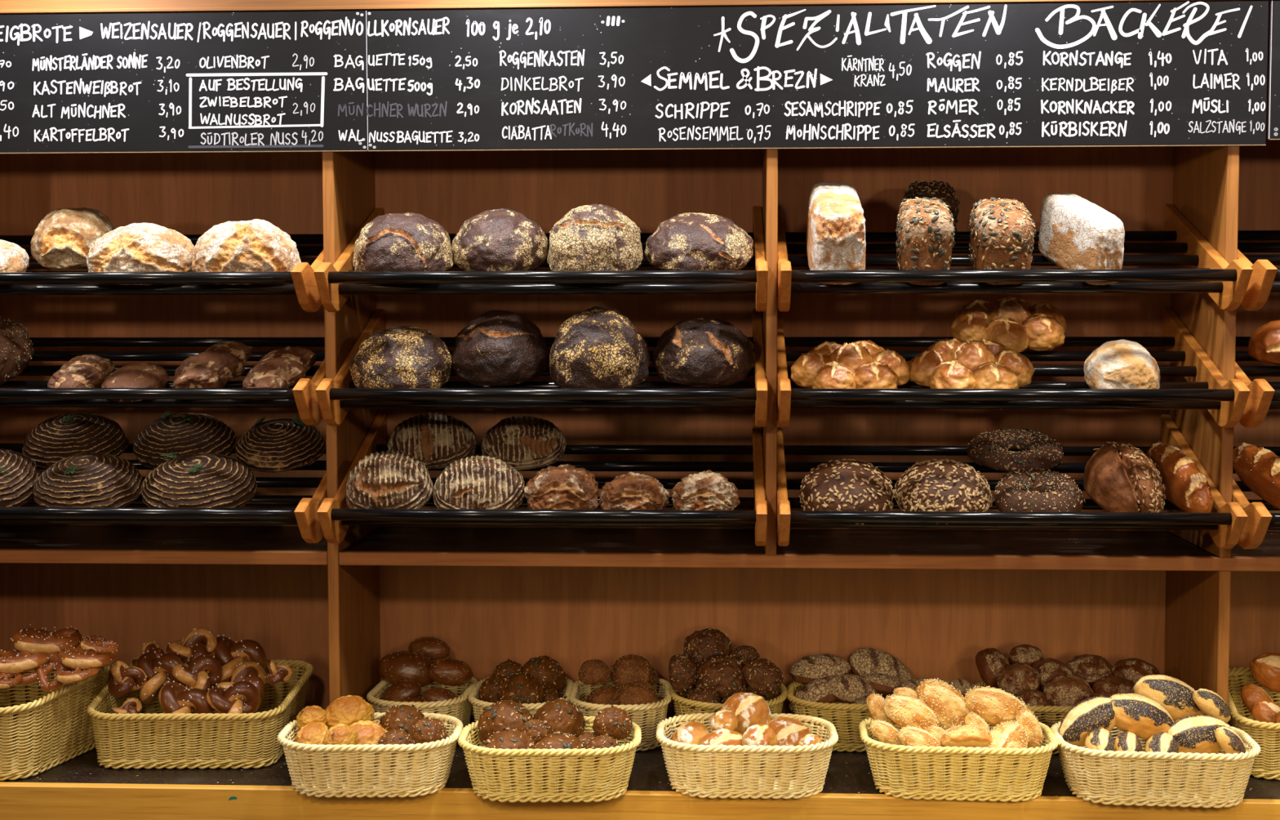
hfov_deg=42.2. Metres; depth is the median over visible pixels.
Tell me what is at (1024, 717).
roll
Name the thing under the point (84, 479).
loaf
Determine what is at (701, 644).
roll
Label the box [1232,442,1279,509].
baguette
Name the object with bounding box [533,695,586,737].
roll
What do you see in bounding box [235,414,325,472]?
loaf
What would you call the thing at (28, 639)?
pretzel
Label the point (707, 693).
roll
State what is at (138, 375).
loaf
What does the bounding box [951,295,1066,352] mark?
loaf
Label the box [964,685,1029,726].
roll
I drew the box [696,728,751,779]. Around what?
roll
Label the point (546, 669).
roll
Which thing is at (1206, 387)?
rack
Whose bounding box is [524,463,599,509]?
loaf
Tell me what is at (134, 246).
loaf
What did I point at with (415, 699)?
roll
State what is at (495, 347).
loaf
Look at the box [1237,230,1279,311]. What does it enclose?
rack
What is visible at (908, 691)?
roll
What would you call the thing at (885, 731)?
roll
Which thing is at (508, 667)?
roll
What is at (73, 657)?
pretzel
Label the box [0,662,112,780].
wicker basket
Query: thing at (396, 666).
roll
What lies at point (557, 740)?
roll
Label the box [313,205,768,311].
rack
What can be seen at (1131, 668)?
bun
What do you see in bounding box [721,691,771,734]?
roll
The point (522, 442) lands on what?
loaf
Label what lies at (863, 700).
roll
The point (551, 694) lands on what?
roll
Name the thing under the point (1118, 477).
loaf
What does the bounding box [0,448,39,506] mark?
loaf
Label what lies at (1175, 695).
roll
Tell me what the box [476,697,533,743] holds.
roll
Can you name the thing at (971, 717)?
roll
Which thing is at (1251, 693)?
roll
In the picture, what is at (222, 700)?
pretzel
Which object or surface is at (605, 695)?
roll
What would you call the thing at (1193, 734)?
roll
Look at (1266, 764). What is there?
wicker basket
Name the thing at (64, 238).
loaf
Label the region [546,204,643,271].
loaf
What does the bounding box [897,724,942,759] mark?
roll
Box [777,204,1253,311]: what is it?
rack
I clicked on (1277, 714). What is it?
roll
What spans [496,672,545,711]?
roll
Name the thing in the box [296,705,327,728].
roll
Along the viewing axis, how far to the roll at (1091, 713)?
2.86 m
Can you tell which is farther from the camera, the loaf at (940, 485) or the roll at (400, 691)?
the roll at (400, 691)
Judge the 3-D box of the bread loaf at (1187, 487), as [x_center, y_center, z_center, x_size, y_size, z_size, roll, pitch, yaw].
[0.967,0.123,2.986,0.068,0.121,0.234,-1,4,-10]
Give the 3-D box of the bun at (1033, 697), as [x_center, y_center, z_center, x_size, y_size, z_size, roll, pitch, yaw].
[0.740,0.552,3.131,0.064,0.048,0.058,0,4,5]
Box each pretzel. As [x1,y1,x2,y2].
[0,648,48,673]
[0,671,23,688]
[10,623,84,653]
[12,651,68,691]
[54,667,100,683]
[57,644,118,669]
[79,635,118,653]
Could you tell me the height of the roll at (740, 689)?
0.052 m
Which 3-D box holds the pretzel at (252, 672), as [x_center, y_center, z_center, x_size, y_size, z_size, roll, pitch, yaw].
[-0.756,0.523,3.134,0.099,0.087,0.087,-1,4,-8]
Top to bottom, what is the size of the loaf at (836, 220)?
0.189 m
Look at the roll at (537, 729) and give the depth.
2.89 m
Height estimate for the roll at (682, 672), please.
0.078 m
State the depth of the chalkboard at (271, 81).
3.01 m
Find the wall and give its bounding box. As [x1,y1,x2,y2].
[0,0,1279,33]
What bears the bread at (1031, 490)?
on the rack at (1225, 522)
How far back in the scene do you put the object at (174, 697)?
3.05 m
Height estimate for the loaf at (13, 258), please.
0.092 m
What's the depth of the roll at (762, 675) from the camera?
3.16 m
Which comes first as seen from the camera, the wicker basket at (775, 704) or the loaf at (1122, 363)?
the loaf at (1122, 363)
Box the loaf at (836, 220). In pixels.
[806,182,866,284]
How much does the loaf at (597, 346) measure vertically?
0.159 m
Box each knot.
[107,660,146,697]
[111,697,142,724]
[132,640,164,666]
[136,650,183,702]
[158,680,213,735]
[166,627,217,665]
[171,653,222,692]
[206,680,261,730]
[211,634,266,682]
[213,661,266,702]
[266,660,293,684]
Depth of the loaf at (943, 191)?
3.11 m
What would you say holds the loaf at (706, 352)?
on the rack at (335, 397)
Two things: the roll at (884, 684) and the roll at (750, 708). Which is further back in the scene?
the roll at (884, 684)
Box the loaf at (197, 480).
[141,449,257,507]
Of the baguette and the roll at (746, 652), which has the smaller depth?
the baguette
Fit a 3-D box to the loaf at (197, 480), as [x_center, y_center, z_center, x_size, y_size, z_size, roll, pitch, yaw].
[-0.809,0.132,3.041,0.209,0.115,0.177,0,4,2]
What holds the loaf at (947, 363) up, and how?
on the rack at (1206, 387)
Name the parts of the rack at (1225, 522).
rod, rod, rod, rod, rod, rail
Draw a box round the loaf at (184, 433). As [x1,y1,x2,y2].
[133,408,235,468]
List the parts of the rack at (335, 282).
rail, rod, rod, rod, rod, rod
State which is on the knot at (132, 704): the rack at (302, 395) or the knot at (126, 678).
the knot at (126, 678)
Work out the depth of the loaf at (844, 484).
2.93 m
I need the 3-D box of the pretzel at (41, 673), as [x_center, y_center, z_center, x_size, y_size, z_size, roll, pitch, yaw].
[-1.098,0.479,3.048,0.104,0.066,0.072,1,4,11]
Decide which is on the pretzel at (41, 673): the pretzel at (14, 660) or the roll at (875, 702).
the pretzel at (14, 660)
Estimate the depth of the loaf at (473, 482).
2.96 m
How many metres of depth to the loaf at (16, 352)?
3.06 m
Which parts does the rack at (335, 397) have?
rail, rod, rod, rod, rod, rod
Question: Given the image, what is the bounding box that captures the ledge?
[0,711,1279,819]
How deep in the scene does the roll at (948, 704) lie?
2.92 m
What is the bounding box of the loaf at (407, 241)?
[352,212,453,271]
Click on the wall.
(6, 6)
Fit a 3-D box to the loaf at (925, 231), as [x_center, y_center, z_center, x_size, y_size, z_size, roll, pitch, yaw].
[0.500,-0.298,2.922,0.100,0.158,0.172,0,4,5]
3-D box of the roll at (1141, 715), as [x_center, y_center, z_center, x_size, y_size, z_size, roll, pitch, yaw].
[0.867,0.533,2.883,0.112,0.080,0.087,-2,4,-23]
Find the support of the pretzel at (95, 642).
on the pretzel at (73, 657)
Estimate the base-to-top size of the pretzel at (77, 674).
0.030 m
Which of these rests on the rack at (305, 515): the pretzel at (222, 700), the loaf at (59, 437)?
the loaf at (59, 437)
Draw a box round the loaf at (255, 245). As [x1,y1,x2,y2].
[191,218,301,284]
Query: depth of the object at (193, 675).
3.12 m
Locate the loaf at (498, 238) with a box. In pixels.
[451,207,548,271]
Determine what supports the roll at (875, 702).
in the wicker basket at (960, 773)
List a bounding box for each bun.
[975,647,1010,688]
[996,662,1040,696]
[1008,644,1044,666]
[1015,688,1048,715]
[1031,657,1073,691]
[1042,674,1096,718]
[1066,653,1112,687]
[1091,674,1135,697]
[1111,657,1159,683]
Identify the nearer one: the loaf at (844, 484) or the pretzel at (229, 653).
the loaf at (844, 484)
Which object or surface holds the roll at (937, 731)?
in the wicker basket at (960, 773)
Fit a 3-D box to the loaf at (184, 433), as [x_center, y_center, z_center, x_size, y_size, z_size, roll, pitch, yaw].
[-0.888,0.055,3.235,0.197,0.116,0.175,1,4,20]
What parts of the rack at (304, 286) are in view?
rod, rail, rod, rod, rod, rod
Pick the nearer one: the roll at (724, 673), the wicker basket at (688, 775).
the wicker basket at (688, 775)
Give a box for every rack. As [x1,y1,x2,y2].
[0,233,323,311]
[0,337,324,425]
[0,442,326,542]
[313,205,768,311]
[315,307,767,426]
[316,413,767,546]
[776,413,1248,548]
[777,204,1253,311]
[777,306,1250,427]
[1232,446,1279,548]
[1235,336,1279,427]
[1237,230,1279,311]
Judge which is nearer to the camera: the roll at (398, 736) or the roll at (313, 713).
the roll at (398, 736)
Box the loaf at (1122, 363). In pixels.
[1083,338,1159,388]
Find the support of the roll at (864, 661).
in the wicker basket at (849, 737)
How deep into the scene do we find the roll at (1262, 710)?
3.00 m
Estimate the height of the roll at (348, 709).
0.067 m
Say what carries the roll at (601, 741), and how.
in the wicker basket at (604, 780)
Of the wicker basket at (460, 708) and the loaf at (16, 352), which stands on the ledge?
the wicker basket at (460, 708)
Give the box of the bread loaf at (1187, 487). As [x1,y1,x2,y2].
[1146,440,1213,512]
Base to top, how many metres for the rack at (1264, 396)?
0.210 m
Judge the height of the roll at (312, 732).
0.060 m
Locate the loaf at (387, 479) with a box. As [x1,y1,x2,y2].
[345,449,433,508]
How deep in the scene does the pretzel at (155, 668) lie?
3.12 m
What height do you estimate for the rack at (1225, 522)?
0.210 m
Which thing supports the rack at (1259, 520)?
attached to the shelving unit
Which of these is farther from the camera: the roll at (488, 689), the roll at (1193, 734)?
the roll at (488, 689)
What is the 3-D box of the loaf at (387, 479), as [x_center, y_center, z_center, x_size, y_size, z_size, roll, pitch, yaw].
[-0.457,0.132,3.018,0.162,0.115,0.167,-1,4,-20]
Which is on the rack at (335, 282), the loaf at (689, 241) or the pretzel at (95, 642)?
the loaf at (689, 241)
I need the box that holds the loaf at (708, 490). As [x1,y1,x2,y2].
[671,469,740,510]
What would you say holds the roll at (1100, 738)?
in the wicker basket at (1115, 782)
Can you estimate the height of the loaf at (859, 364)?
0.102 m
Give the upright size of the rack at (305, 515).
0.210 m
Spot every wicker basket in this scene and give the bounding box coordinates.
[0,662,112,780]
[86,658,313,768]
[276,711,463,797]
[366,676,477,742]
[457,715,641,802]
[467,676,573,744]
[568,676,671,751]
[655,712,838,798]
[669,683,786,728]
[786,678,949,751]
[858,716,1058,801]
[974,680,1147,754]
[1050,721,1260,808]
[1227,666,1279,780]
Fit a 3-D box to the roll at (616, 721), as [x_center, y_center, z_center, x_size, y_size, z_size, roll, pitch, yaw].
[-0.048,0.546,2.909,0.069,0.059,0.067,1,4,19]
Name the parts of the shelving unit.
shelf, panel, panel, shelf, panel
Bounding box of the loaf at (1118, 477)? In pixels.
[1083,440,1165,511]
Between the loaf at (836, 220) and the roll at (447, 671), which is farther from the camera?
the roll at (447, 671)
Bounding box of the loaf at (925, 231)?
[895,196,955,284]
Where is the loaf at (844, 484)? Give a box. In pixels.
[799,457,894,524]
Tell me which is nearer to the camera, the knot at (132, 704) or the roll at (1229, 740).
the roll at (1229, 740)
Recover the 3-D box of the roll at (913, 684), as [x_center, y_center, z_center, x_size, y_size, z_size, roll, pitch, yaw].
[0.515,0.533,3.159,0.068,0.042,0.041,0,4,2]
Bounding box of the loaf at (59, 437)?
[22,412,128,468]
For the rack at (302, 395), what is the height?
0.210 m
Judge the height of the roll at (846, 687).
0.056 m
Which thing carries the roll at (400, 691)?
in the wicker basket at (460, 708)
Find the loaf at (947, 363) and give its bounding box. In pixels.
[908,337,1035,388]
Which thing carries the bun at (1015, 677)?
in the wicker basket at (1047, 718)
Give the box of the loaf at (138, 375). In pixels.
[101,361,168,402]
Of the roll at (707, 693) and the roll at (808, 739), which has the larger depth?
the roll at (707, 693)
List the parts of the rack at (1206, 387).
rod, rod, rod, rod, rod, rail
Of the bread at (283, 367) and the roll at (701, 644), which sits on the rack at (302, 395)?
the bread at (283, 367)
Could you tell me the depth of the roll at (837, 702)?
3.14 m
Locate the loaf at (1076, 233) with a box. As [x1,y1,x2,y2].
[1038,191,1124,284]
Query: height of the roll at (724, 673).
0.088 m
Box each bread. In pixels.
[47,354,115,387]
[172,340,252,387]
[242,346,315,387]
[966,427,1063,473]
[991,466,1084,524]
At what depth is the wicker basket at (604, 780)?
2.81 m
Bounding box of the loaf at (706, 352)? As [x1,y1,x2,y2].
[652,316,755,387]
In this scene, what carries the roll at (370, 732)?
in the wicker basket at (403, 776)
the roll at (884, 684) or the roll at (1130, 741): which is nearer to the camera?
the roll at (1130, 741)
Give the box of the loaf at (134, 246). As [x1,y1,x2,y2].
[86,222,195,284]
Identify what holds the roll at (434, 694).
in the wicker basket at (460, 708)
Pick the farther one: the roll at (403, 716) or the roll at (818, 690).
the roll at (818, 690)
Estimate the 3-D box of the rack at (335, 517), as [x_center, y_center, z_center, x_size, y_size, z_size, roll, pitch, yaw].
[-0.159,0.127,3.119,0.783,0.210,0.509,0,4,3]
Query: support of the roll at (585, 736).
in the wicker basket at (604, 780)
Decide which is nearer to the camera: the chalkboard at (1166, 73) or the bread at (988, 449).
the chalkboard at (1166, 73)
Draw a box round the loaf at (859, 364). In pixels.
[791,340,910,388]
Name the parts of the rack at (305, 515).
rail, rod, rod, rod, rod, rod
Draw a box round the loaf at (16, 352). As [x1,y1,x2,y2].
[0,315,34,384]
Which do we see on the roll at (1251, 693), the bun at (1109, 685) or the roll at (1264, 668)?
the roll at (1264, 668)
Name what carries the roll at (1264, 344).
on the rack at (1264, 396)
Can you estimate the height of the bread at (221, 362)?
0.101 m
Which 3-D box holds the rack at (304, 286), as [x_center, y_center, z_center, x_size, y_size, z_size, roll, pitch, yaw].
[-0.969,-0.290,3.136,0.793,0.210,0.509,0,4,3]
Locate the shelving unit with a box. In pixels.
[0,0,1279,769]
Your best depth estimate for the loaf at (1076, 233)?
2.90 m
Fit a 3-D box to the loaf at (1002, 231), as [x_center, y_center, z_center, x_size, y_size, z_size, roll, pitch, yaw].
[0.635,-0.297,2.926,0.107,0.157,0.188,0,4,2]
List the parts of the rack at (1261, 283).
rod, rod, rod, rod, rail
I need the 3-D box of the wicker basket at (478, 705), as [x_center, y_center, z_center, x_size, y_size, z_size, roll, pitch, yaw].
[-0.231,0.592,3.249,0.199,0.097,0.269,0,4,2]
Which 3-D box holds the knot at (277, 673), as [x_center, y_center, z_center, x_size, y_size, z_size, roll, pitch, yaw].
[-0.681,0.492,3.117,0.046,0.043,0.043,1,4,19]
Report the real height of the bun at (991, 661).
0.088 m
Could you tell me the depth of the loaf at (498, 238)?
2.97 m
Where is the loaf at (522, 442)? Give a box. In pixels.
[480,415,566,470]
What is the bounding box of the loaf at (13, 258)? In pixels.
[0,239,29,271]
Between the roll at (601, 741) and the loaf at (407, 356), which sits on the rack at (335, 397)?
the loaf at (407, 356)
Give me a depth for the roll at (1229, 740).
2.80 m
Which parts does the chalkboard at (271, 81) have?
chalk frame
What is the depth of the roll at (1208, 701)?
2.88 m
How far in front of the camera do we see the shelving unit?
3.35 m
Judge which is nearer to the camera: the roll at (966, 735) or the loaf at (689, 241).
the roll at (966, 735)
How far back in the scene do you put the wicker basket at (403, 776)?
2.84 m
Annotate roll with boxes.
[294,721,328,759]
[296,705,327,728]
[323,723,358,744]
[325,694,374,727]
[337,720,386,766]
[374,728,414,759]
[377,650,434,686]
[379,679,421,706]
[379,703,426,733]
[401,697,439,712]
[408,635,452,659]
[408,716,447,751]
[422,687,457,701]
[428,657,474,685]
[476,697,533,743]
[478,674,508,702]
[479,727,536,781]
[491,658,522,676]
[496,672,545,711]
[520,653,566,691]
[520,718,552,743]
[531,731,586,786]
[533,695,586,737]
[543,686,560,702]
[577,658,611,684]
[577,730,596,746]
[584,684,619,715]
[585,733,621,767]
[591,705,632,740]
[610,651,656,687]
[613,679,658,718]
[668,653,696,694]
[670,720,711,759]
[681,627,733,664]
[687,684,720,712]
[693,652,748,700]
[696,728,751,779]
[710,708,737,729]
[721,686,756,702]
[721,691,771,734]
[733,644,759,662]
[742,656,784,697]
[742,723,777,755]
[760,715,812,770]
[788,675,838,714]
[789,653,851,684]
[797,733,822,753]
[817,701,864,726]
[827,673,879,703]
[847,647,912,681]
[854,695,884,715]
[863,672,902,697]
[866,692,896,726]
[869,718,902,745]
[883,692,940,729]
[892,679,924,693]
[893,686,917,697]
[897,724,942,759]
[915,677,969,729]
[925,724,946,741]
[939,723,992,747]
[948,678,976,697]
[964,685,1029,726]
[964,711,990,730]
[985,718,1029,764]
[1015,707,1044,747]
[1058,696,1115,746]
[1084,727,1115,759]
[1110,693,1173,739]
[1114,731,1142,761]
[1133,674,1204,720]
[1145,731,1178,765]
[1167,714,1231,753]
[1192,688,1231,722]
[1214,725,1245,754]
[1240,683,1272,714]
[1247,320,1279,364]
[1249,652,1279,692]
[1251,700,1279,740]
[1275,711,1279,722]
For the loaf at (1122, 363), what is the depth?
2.89 m
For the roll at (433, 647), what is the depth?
3.34 m
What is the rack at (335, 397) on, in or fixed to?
attached to the shelving unit
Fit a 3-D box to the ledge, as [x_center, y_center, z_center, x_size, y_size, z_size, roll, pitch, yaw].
[0.163,0.976,3.157,4.400,0.662,0.562,0,4,3]
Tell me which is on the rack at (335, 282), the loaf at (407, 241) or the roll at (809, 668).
the loaf at (407, 241)
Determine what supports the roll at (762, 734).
in the wicker basket at (688, 775)
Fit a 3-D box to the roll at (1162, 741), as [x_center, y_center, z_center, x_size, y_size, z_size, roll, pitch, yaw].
[0.884,0.573,2.811,0.055,0.050,0.083,1,4,14]
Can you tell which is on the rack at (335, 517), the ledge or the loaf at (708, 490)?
the loaf at (708, 490)
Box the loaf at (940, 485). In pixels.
[892,457,994,524]
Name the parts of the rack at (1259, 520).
rod, rod, rod, rod, rail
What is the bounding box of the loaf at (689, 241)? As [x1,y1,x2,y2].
[644,212,753,270]
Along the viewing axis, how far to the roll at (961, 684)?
3.16 m
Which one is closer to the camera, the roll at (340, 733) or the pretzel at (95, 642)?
the roll at (340, 733)
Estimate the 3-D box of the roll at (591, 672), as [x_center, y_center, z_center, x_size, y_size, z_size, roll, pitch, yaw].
[-0.089,0.511,3.245,0.064,0.048,0.064,2,4,25]
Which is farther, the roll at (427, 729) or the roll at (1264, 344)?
the roll at (1264, 344)
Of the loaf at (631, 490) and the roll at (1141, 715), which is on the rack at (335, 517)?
the loaf at (631, 490)
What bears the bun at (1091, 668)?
in the wicker basket at (1047, 718)
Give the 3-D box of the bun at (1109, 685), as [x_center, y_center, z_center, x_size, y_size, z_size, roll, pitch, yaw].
[0.901,0.540,3.149,0.092,0.073,0.082,0,4,3]
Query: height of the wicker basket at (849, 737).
0.099 m
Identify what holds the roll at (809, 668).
in the wicker basket at (849, 737)
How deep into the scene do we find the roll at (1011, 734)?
2.83 m
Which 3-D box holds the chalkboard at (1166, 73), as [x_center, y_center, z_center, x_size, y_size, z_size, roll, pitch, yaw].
[0.303,-0.592,2.951,1.594,0.251,0.010,0,4,3]
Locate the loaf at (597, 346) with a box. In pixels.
[549,306,649,388]
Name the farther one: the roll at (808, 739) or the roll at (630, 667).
the roll at (630, 667)
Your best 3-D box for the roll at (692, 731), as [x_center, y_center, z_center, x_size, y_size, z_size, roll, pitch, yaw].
[0.091,0.584,2.936,0.076,0.065,0.075,0,4,3]
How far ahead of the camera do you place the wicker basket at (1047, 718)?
3.09 m
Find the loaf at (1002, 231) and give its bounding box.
[968,196,1035,284]
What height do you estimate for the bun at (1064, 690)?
0.083 m
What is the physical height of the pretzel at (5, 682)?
0.034 m
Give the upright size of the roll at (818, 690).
0.080 m
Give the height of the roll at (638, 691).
0.070 m
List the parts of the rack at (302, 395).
rail, rod, rod, rod, rod, rod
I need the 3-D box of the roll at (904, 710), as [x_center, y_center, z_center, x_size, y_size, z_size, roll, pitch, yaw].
[0.475,0.532,2.901,0.102,0.075,0.067,0,4,-6]
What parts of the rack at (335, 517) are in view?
rail, rod, rod, rod, rod, rod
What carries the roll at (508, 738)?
in the wicker basket at (604, 780)
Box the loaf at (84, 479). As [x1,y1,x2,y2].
[32,452,143,506]
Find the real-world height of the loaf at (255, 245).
0.120 m
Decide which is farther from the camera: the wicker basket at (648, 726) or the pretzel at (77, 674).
the wicker basket at (648, 726)
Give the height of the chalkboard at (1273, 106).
0.241 m
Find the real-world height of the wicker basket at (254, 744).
0.138 m
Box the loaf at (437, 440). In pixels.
[387,412,476,469]
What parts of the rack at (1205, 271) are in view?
rod, rod, rod, rod, rod, rail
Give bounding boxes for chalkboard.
[0,10,368,153]
[365,0,1268,151]
[1267,0,1279,140]
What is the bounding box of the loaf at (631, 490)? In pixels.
[599,471,669,510]
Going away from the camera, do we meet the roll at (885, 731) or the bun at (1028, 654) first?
the roll at (885, 731)
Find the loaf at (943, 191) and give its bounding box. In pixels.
[903,178,959,239]
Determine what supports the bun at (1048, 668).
in the wicker basket at (1047, 718)
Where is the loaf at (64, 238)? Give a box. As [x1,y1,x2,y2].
[30,207,114,269]
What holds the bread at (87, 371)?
on the rack at (302, 395)
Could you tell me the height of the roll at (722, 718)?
0.038 m
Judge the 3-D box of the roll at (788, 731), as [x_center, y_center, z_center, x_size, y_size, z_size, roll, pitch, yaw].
[0.260,0.596,2.961,0.101,0.092,0.091,0,4,8]
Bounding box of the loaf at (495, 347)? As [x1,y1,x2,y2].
[451,309,550,386]
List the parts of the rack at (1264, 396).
rod, rod, rod, rod, rod, rail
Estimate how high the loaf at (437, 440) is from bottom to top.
0.106 m
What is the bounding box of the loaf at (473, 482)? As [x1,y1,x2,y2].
[433,454,524,509]
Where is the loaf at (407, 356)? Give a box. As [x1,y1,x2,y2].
[349,324,451,387]
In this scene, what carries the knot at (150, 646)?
on the pretzel at (155, 668)

